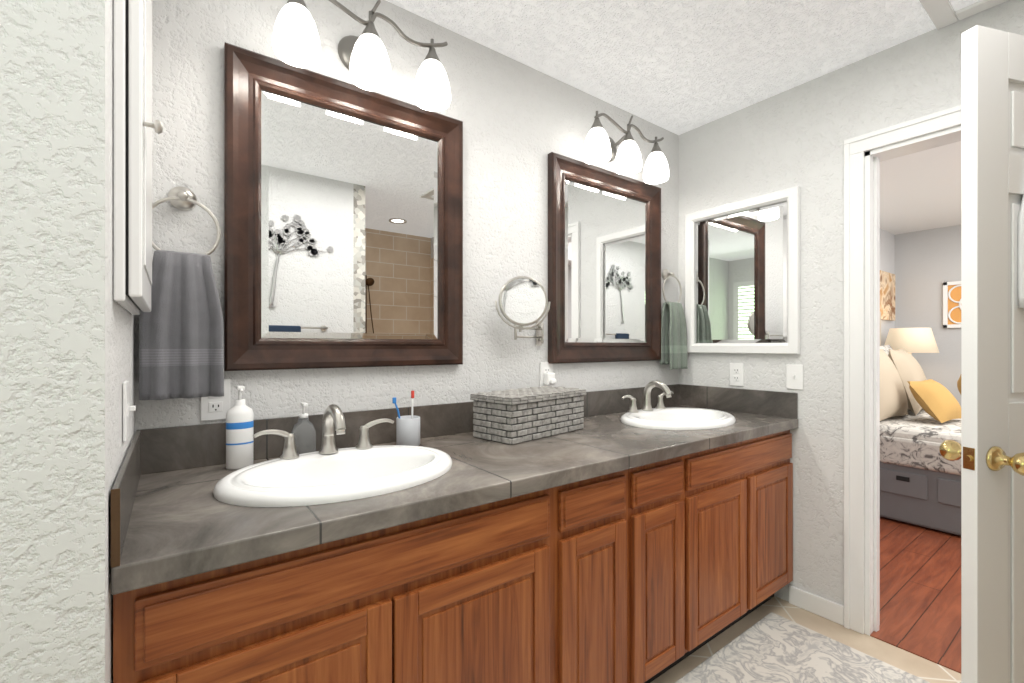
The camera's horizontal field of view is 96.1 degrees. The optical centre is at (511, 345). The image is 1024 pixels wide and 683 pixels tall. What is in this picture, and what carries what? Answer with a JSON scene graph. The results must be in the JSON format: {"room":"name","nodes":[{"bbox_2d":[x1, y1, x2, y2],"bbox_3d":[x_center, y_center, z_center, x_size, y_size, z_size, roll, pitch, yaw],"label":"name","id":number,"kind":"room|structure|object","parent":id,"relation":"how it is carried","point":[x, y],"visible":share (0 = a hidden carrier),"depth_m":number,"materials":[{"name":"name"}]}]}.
{"room":"bathroom","nodes":[
{"label":"bathroom","id":0,"kind":"room"},
{"bbox_2d":[0,0,112,682],"bbox_3d":[-1.313,0.001,0.215,1.700,2.440,0.120,0,0,-36],"label":"wall","id":1,"kind":"structure","parent":0,"point":[56,294],"depth_m":0.64,"materials":[{"name":"paint"}]},
{"bbox_2d":[113,299,134,484],"bbox_3d":[-0.880,0.001,0.958,0.120,2.440,0.560,0,0,-36],"label":"wall","id":2,"kind":"structure","parent":0,"point":[123,345],"depth_m":0.90,"materials":[{"name":"paint"}]},
{"bbox_2d":[123,380,135,441],"bbox_3d":[-0.776,0.131,0.935,0.018,0.116,0.072,0,0,-36],"label":"light switch","id":3,"kind":"object","parent":2,"relation":"attached to","point":[127,408],"visible":1,"depth_m":0.91,"materials":[{"name":"white plastic"}]},
{"bbox_2d":[113,0,162,314],"bbox_3d":[-0.765,-0.627,0.959,0.065,1.105,0.455,0,0,-36],"label":"medicine cabinet","id":4,"kind":"object","parent":2,"relation":"attached to","point":[133,125],"visible":1,"depth_m":0.78,"materials":[{"name":"white wood"}]},
{"bbox_2d":[135,0,894,431],"bbox_3d":[1.572,0.001,3.193,6.720,2.440,0.120,0,0,-36],"label":"wall","id":5,"kind":"structure","parent":0,"point":[521,121],"depth_m":1.78,"materials":[{"name":"paint"}]},
{"bbox_2d":[139,186,223,399],"bbox_3d":[-0.885,-0.151,1.239,0.182,0.580,0.098,0,0,-36],"label":"towel ring","id":6,"kind":"object","parent":5,"relation":"attached to","point":[181,339],"visible":0.92,"depth_m":1.21,"materials":[{"name":"grey fabric"}]},
{"bbox_2d":[201,379,229,420],"bbox_3d":[-0.850,0.156,1.322,0.072,0.116,0.008,0,0,-36],"label":"electrical outlet","id":7,"kind":"object","parent":5,"relation":"attached to","point":[215,408],"visible":0.71,"depth_m":1.32,"materials":[{"name":"white plastic"}]},
{"bbox_2d":[224,42,462,370],"bbox_3d":[-0.511,-0.396,1.555,0.783,0.938,0.034,0,0,-36],"label":"mirror","id":8,"kind":"object","parent":5,"relation":"attached to","point":[343,224],"visible":0.92,"depth_m":1.51,"materials":[{"name":"brown wood"}]},
{"bbox_2d":[272,0,450,110],"bbox_3d":[-0.468,-0.972,1.486,0.558,0.271,0.197,0,0,-36],"label":"sconce","id":9,"kind":"object","parent":5,"relation":"attached to","point":[364,57],"visible":1,"depth_m":1.42,"materials":[{"name":"white glass"}]},
{"bbox_2d":[495,276,549,345],"bbox_3d":[0.061,-0.136,1.877,0.316,0.273,0.196,0,0,-36],"label":"magnifying mirror","id":10,"kind":"object","parent":5,"relation":"attached to","point":[522,301],"visible":1,"depth_m":1.80,"materials":[{"name":"silver metal"}]},
{"bbox_2d":[540,362,555,386],"bbox_3d":[0.170,0.133,2.044,0.072,0.116,0.059,0,0,-36],"label":"electrical outlet","id":11,"kind":"object","parent":5,"relation":"attached to","point":[547,376],"visible":0.79,"depth_m":2.04,"materials":[{"name":"white plastic"}]},
{"bbox_2d":[548,152,660,363],"bbox_3d":[0.490,-0.391,2.295,0.793,0.943,0.034,0,0,-36],"label":"mirror","id":12,"kind":"object","parent":5,"relation":"attached to","point":[604,262],"visible":0.98,"depth_m":2.26,"materials":[{"name":"brown wood"}]},
{"bbox_2d":[583,111,668,183],"bbox_3d":[0.535,-0.972,2.227,0.558,0.271,0.197,0,0,-36],"label":"sconce","id":13,"kind":"object","parent":5,"relation":"attached to","point":[600,145],"visible":1,"depth_m":2.16,"materials":[{"name":"white glass"}]},
{"bbox_2d":[660,269,687,369],"bbox_3d":[0.894,-0.151,2.555,0.174,0.560,0.096,0,0,-36],"label":"towel ring","id":14,"kind":"object","parent":5,"relation":"attached to","point":[673,339],"visible":0.96,"depth_m":2.54,"materials":[{"name":"green fabric"}]},
{"bbox_2d":[660,301,687,369],"bbox_3d":[0.897,-0.056,2.553,0.171,0.371,0.089,0,0,-36],"label":"towel","id":15,"kind":"object","parent":14,"relation":"hanging from","point":[673,321],"depth_m":2.53,"materials":[{"name":"green fabric"}]},
{"bbox_2d":[880,270,894,320],"bbox_3d":[3.885,-0.519,4.807,0.640,0.500,0.030,0,0,-36],"label":"canvas art","id":16,"kind":"object","parent":5,"relation":"attached to","point":[887,295],"visible":0.54,"depth_m":4.83,"materials":[{"name":"orange paint"}]},
{"bbox_2d":[386,0,960,234],"bbox_3d":[1.994,-1.259,1.192,8.420,0.080,3.840,0,0,-36],"label":"ceiling","id":17,"kind":"structure","parent":0,"point":[678,67],"depth_m":1.89,"materials":[{"name":"white paint"}]},
{"bbox_2d":[919,0,1008,29],"bbox_3d":[1.559,-1.210,1.228,0.725,0.018,0.775,0,0,-36],"label":"ceiling hatch","id":18,"kind":"object","parent":17,"relation":"attached to","point":[942,13],"visible":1,"depth_m":1.65,"materials":[{"name":"white"}]},
{"bbox_2d":[650,516,960,682],"bbox_3d":[1.994,1.251,1.192,8.420,0.060,3.840,0,0,-36],"label":"floor","id":19,"kind":"structure","parent":0,"point":[920,586],"depth_m":2.11,"materials":[{"name":"brown wood"}]},
{"bbox_2d":[113,433,792,682],"bbox_3d":[0.168,0.803,1.695,2.436,0.835,0.616,0,0,-36],"label":"bathroom vanity","id":20,"kind":"object","parent":19,"relation":"on","point":[637,535],"depth_m":1.19,"materials":[{"name":"brown wood"}]},
{"bbox_2d":[111,413,797,596],"bbox_3d":[0.174,0.364,1.687,2.436,0.044,0.636,0,0,-36],"label":"countertop","id":21,"kind":"structure","parent":20,"relation":"on","point":[171,532],"depth_m":1.04,"materials":[{"name":"grey stone"}]},
{"bbox_2d":[111,485,122,564],"bbox_3d":[-0.614,0.282,0.713,0.011,0.120,0.002,0,0,-36],"label":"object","id":22,"kind":"object","parent":21,"relation":"on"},
{"bbox_2d":[226,385,253,469],"bbox_3d":[-0.756,0.227,1.281,0.068,0.229,0.065,0,0,-36],"label":"lotion bottle","id":23,"kind":"object","parent":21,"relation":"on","point":[239,433],"visible":0.98,"depth_m":1.27,"materials":[{"name":"white plastic"}]},
{"bbox_2d":[291,402,315,453],"bbox_3d":[-0.631,0.257,1.395,0.071,0.168,0.054,0,0,-36],"label":"soap dispenser","id":24,"kind":"object","parent":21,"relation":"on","point":[303,431],"visible":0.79,"depth_m":1.38,"materials":[{"name":"grey plastic"}]},
{"bbox_2d":[253,404,394,456],"bbox_3d":[-0.508,0.241,1.313,0.394,0.146,0.162,0,0,-36],"label":"faucet","id":25,"kind":"object","parent":21,"relation":"on","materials":[{"name":"silver metal"}]},
{"bbox_2d":[203,437,486,524],"bbox_3d":[-0.440,0.407,1.221,0.592,0.188,0.443,0,0,-36],"label":"sink","id":26,"kind":"object","parent":21,"relation":"in","point":[271,486],"depth_m":1.21,"materials":[{"name":"white ceramic"}]},
{"bbox_2d":[392,391,419,445],"bbox_3d":[-0.363,0.248,1.570,0.100,0.186,0.080,0,0,-36],"label":"toothbrush cup","id":27,"kind":"object","parent":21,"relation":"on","point":[407,430],"visible":0.92,"depth_m":1.54,"materials":[{"name":"grey ceramic"}]},
{"bbox_2d":[470,386,585,444],"bbox_3d":[0.075,0.259,1.802,0.220,0.164,0.450,0,0,44],"label":"basket","id":28,"kind":"object","parent":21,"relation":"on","point":[514,416],"visible":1,"depth_m":1.68,"materials":[{"name":"grey stone brick"},{"name":"mortar"}]},
{"bbox_2d":[619,381,674,412],"bbox_3d":[0.690,0.241,2.199,0.394,0.146,0.162,0,0,-36],"label":"faucet","id":29,"kind":"object","parent":21,"relation":"on","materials":[{"name":"silver metal"}]},
{"bbox_2d":[595,405,758,432],"bbox_3d":[0.758,0.407,2.107,0.592,0.188,0.443,0,0,-36],"label":"sink","id":30,"kind":"object","parent":21,"relation":"in","point":[676,418],"depth_m":2.16,"materials":[{"name":"white ceramic"}]},
{"bbox_2d":[675,612,929,682],"bbox_3d":[0.685,1.214,1.313,1.720,0.011,0.670,0,0,-36],"label":"rug","id":31,"kind":"object","parent":19,"relation":"on","point":[771,647],"visible":0.96,"depth_m":1.76,"materials":[{"name":"grey fabric"}]},
{"bbox_2d":[880,312,960,535],"bbox_3d":[3.557,0.336,3.234,1.701,1.746,2.150,0,0,-36],"label":"bed","id":32,"kind":"object","parent":19,"relation":"on","point":[920,423],"visible":0.46,"depth_m":3.16,"materials":[{"name":"grey fabric"}]},
{"bbox_3d":[3.966,0.891,4.546,0.500,0.660,0.490,0,0,-36],"label":"nightstand","id":33,"kind":"object","parent":19,"relation":"on","visible":0},
{"bbox_2d":[885,328,938,353],"bbox_3d":[3.935,0.195,4.554,0.430,0.730,0.430,0,0,-36],"label":"lamp","id":34,"kind":"object","parent":33,"relation":"on","point":[915,340],"visible":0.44,"depth_m":4.41,"materials":[{"name":"beige fabric"}]},
{"bbox_2d":[679,0,1023,605],"bbox_3d":[1.965,0.001,1.419,0.120,2.440,3.200,0,0,-36],"label":"wall","id":35,"kind":"structure","parent":0,"point":[798,135],"depth_m":2.10,"materials":[{"name":"paint"}]},
{"bbox_2d":[730,363,743,385],"bbox_3d":[1.166,0.151,2.391,0.008,0.116,0.072,0,0,-36],"label":"electrical outlet","id":36,"kind":"object","parent":35,"relation":"attached to","point":[736,374],"visible":1,"depth_m":2.39,"materials":[{"name":"white plastic"}]},
{"bbox_2d":[685,186,799,353],"bbox_3d":[1.162,-0.350,2.380,0.026,0.782,0.587,0,0,-36],"label":"mirror","id":37,"kind":"object","parent":35,"relation":"attached to","point":[742,276],"visible":0.98,"depth_m":2.35,"materials":[{"name":"white"}]},
{"bbox_2d":[786,364,802,389],"bbox_3d":[1.327,0.148,2.165,0.018,0.116,0.072,0,0,-36],"label":"light switch","id":38,"kind":"object","parent":35,"relation":"attached to","point":[794,376],"visible":1,"depth_m":2.17,"materials":[{"name":"white plastic"}]},
{"bbox_2d":[789,585,843,625],"bbox_3d":[1.717,1.178,1.642,0.014,0.085,1.352,0,0,-36],"label":"baseboard","id":39,"kind":"structure","parent":35,"relation":"attached to","point":[818,605],"depth_m":2.08,"materials":[{"name":"white wood"}]},
{"bbox_2d":[844,105,960,635],"bbox_3d":[1.770,0.165,1.682,0.162,2.112,0.904,0,0,-36],"label":"door frame","id":40,"kind":"structure","parent":35,"relation":"attached to","point":[862,161],"depth_m":1.96,"materials":[{"name":"white wood"}]},
{"bbox_2d":[870,631,960,672],"bbox_3d":[1.746,1.220,1.664,0.062,0.006,0.724,0,0,-36],"label":"trim","id":41,"kind":"structure","parent":35,"relation":"attached to","point":[924,653],"depth_m":1.83,"materials":[{"name":"brown wood"}]},
{"bbox_2d":[939,25,1023,682],"bbox_3d":[1.546,0.196,1.282,0.774,2.025,0.195,0,0,-14],"label":"door","id":42,"kind":"structure","parent":35,"relation":"in","point":[988,451],"depth_m":1.19,"materials":[{"name":"white wood"}]},
{"bbox_2d":[1017,193,1023,307],"bbox_3d":[1.439,-0.357,1.218,0.220,0.516,0.043,0,0,-14],"label":"towel","id":43,"kind":"object","parent":42,"relation":"hanging from","point":[1020,258],"visible":1,"depth_m":1.20,"materials":[{"name":"white"}]},
{"bbox_2d":[895,225,960,405],"bbox_3d":[5.331,0.001,3.659,0.120,2.440,3.600,0,0,-36],"label":"wall","id":44,"kind":"structure","parent":0,"point":[927,263],"depth_m":4.82,"materials":[{"name":"white paint"}]},
{"bbox_2d":[943,281,960,327],"bbox_3d":[4.571,-0.414,4.558,0.028,0.470,0.450,0,0,-36],"label":"art","id":45,"kind":"object","parent":44,"relation":"attached to","point":[951,304],"visible":0.29,"depth_m":4.69,"materials":[{"name":"white"}]}
]}

